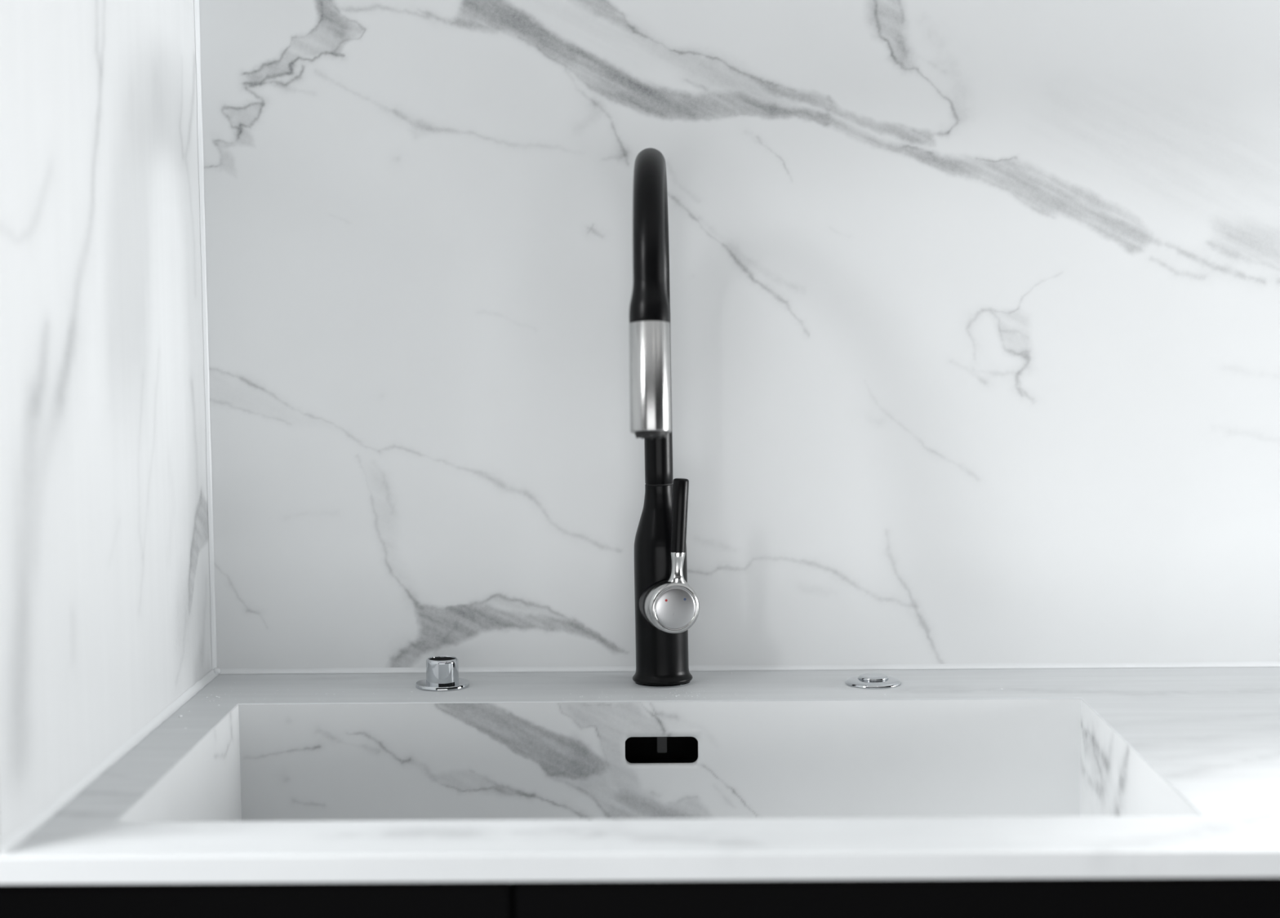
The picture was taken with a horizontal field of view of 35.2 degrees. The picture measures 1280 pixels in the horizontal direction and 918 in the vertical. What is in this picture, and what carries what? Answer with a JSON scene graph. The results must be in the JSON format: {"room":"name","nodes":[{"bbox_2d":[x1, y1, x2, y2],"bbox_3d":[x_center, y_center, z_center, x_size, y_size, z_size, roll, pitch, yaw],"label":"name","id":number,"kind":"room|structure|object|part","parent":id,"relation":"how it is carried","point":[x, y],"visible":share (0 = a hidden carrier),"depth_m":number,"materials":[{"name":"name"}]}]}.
{"room":"kitchen","nodes":[
{"label":"kitchen","id":0,"kind":"room"},
{"bbox_2d":[0,0,212,845],"bbox_3d":[-0.415,-0.150,1.532,0.030,2.548,0.603,0,5,1],"label":"wall","id":1,"kind":"structure","parent":0,"point":[105,592],"depth_m":1.48,"materials":[{"name":"stone"}]},
{"bbox_2d":[0,669,218,854],"bbox_3d":[-0.393,0.220,1.561,0.005,0.006,0.604,0,5,1],"label":"trim","id":2,"kind":"structure","parent":1,"relation":"attached to","point":[47,813],"depth_m":1.47,"materials":[{"name":"white plastic"}]},
{"bbox_2d":[194,0,217,670],"bbox_3d":[-0.399,-0.623,1.790,0.002,1.648,0.011,0,5,1],"label":"trim","id":3,"kind":"structure","parent":1,"relation":"attached to","point":[197,9],"depth_m":1.83,"materials":[{"name":"white plastic"}]},
{"bbox_2d":[199,0,1279,669],"bbox_3d":[0.448,-0.183,1.836,1.748,2.548,0.030,0,5,1],"label":"wall","id":4,"kind":"structure","parent":0,"point":[975,304],"depth_m":1.83,"materials":[{"name":"stone"}]},
{"bbox_2d":[213,661,1279,674],"bbox_3d":[0.466,0.188,1.847,1.718,0.007,0.007,0,5,1],"label":"trim","id":5,"kind":"structure","parent":4,"relation":"attached to","point":[1237,664],"depth_m":1.85,"materials":[{"name":"white plastic"}]},
{"bbox_3d":[0.215,1.240,0.335,5.600,0.040,3.600,0,5,1],"label":"floor","id":6,"kind":"structure","parent":0,"visible":0},
{"bbox_2d":[0,877,1279,917],"bbox_3d":[0.453,0.674,1.578,1.747,0.882,0.584,0,5,1],"label":"base cabinet","id":7,"kind":"object","parent":6,"relation":"on","point":[1188,897],"visible":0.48,"depth_m":1.26,"materials":[{"name":"black"}]},
{"bbox_3d":[-0.251,0.653,1.302,0.347,0.779,0.020,0,5,1],"label":"door","id":8,"kind":"part","parent":7,"relation":"part of","materials":[{"name":"black"}]},
{"bbox_2d":[0,666,1279,884],"bbox_3d":[0.448,0.221,1.549,1.748,0.025,0.608,0,5,1],"label":"countertop","id":9,"kind":"structure","parent":7,"relation":"on","point":[1212,735],"depth_m":1.31,"materials":[{"name":"stone"}]},
{"bbox_2d":[415,656,469,691],"bbox_3d":[-0.175,0.189,1.791,0.047,0.025,0.047,0,5,1],"label":"sink knob","id":10,"kind":"object","parent":9,"relation":"on","point":[442,672],"visible":1,"depth_m":1.78,"materials":[{"name":"grey metal"}]},
{"bbox_2d":[117,699,1199,822],"bbox_3d":[0.015,0.323,1.546,0.741,0.204,0.434,0,5,1],"label":"sink","id":11,"kind":"object","parent":9,"relation":"in","point":[968,757],"visible":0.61,"depth_m":1.72,"materials":[{"name":"stone"}]},
{"bbox_2d":[628,147,699,688],"bbox_3d":[0.021,-0.024,1.677,0.059,0.465,0.263,-1,5,0],"label":"kitchen faucet","id":12,"kind":"object","parent":9,"relation":"on","point":[666,606],"visible":1,"depth_m":1.75,"materials":[{"name":"black metal"}]},
{"bbox_3d":[0.011,-0.113,1.673,0.029,0.287,0.226,-1,5,1],"label":"spout","id":13,"kind":"part","parent":12,"relation":"part of","materials":[{"name":"black metal"}]},
{"bbox_3d":[0.029,0.129,1.758,0.047,0.047,0.018,-2,5,-15],"label":"handle","id":14,"kind":"part","parent":12,"relation":"part of","materials":[{"name":"silver metal"}]},
{"bbox_3d":[0.206,0.195,1.785,0.049,0.007,0.049,0,5,1],"label":"drain button","id":15,"kind":"part","parent":9,"relation":"part of","materials":[{"name":"silver metal"}]},
{"bbox_3d":[0.173,0.649,1.296,0.495,0.779,0.020,0,5,1],"label":"door","id":16,"kind":"part","parent":7,"relation":"part of","materials":[{"name":"black"}]}
]}

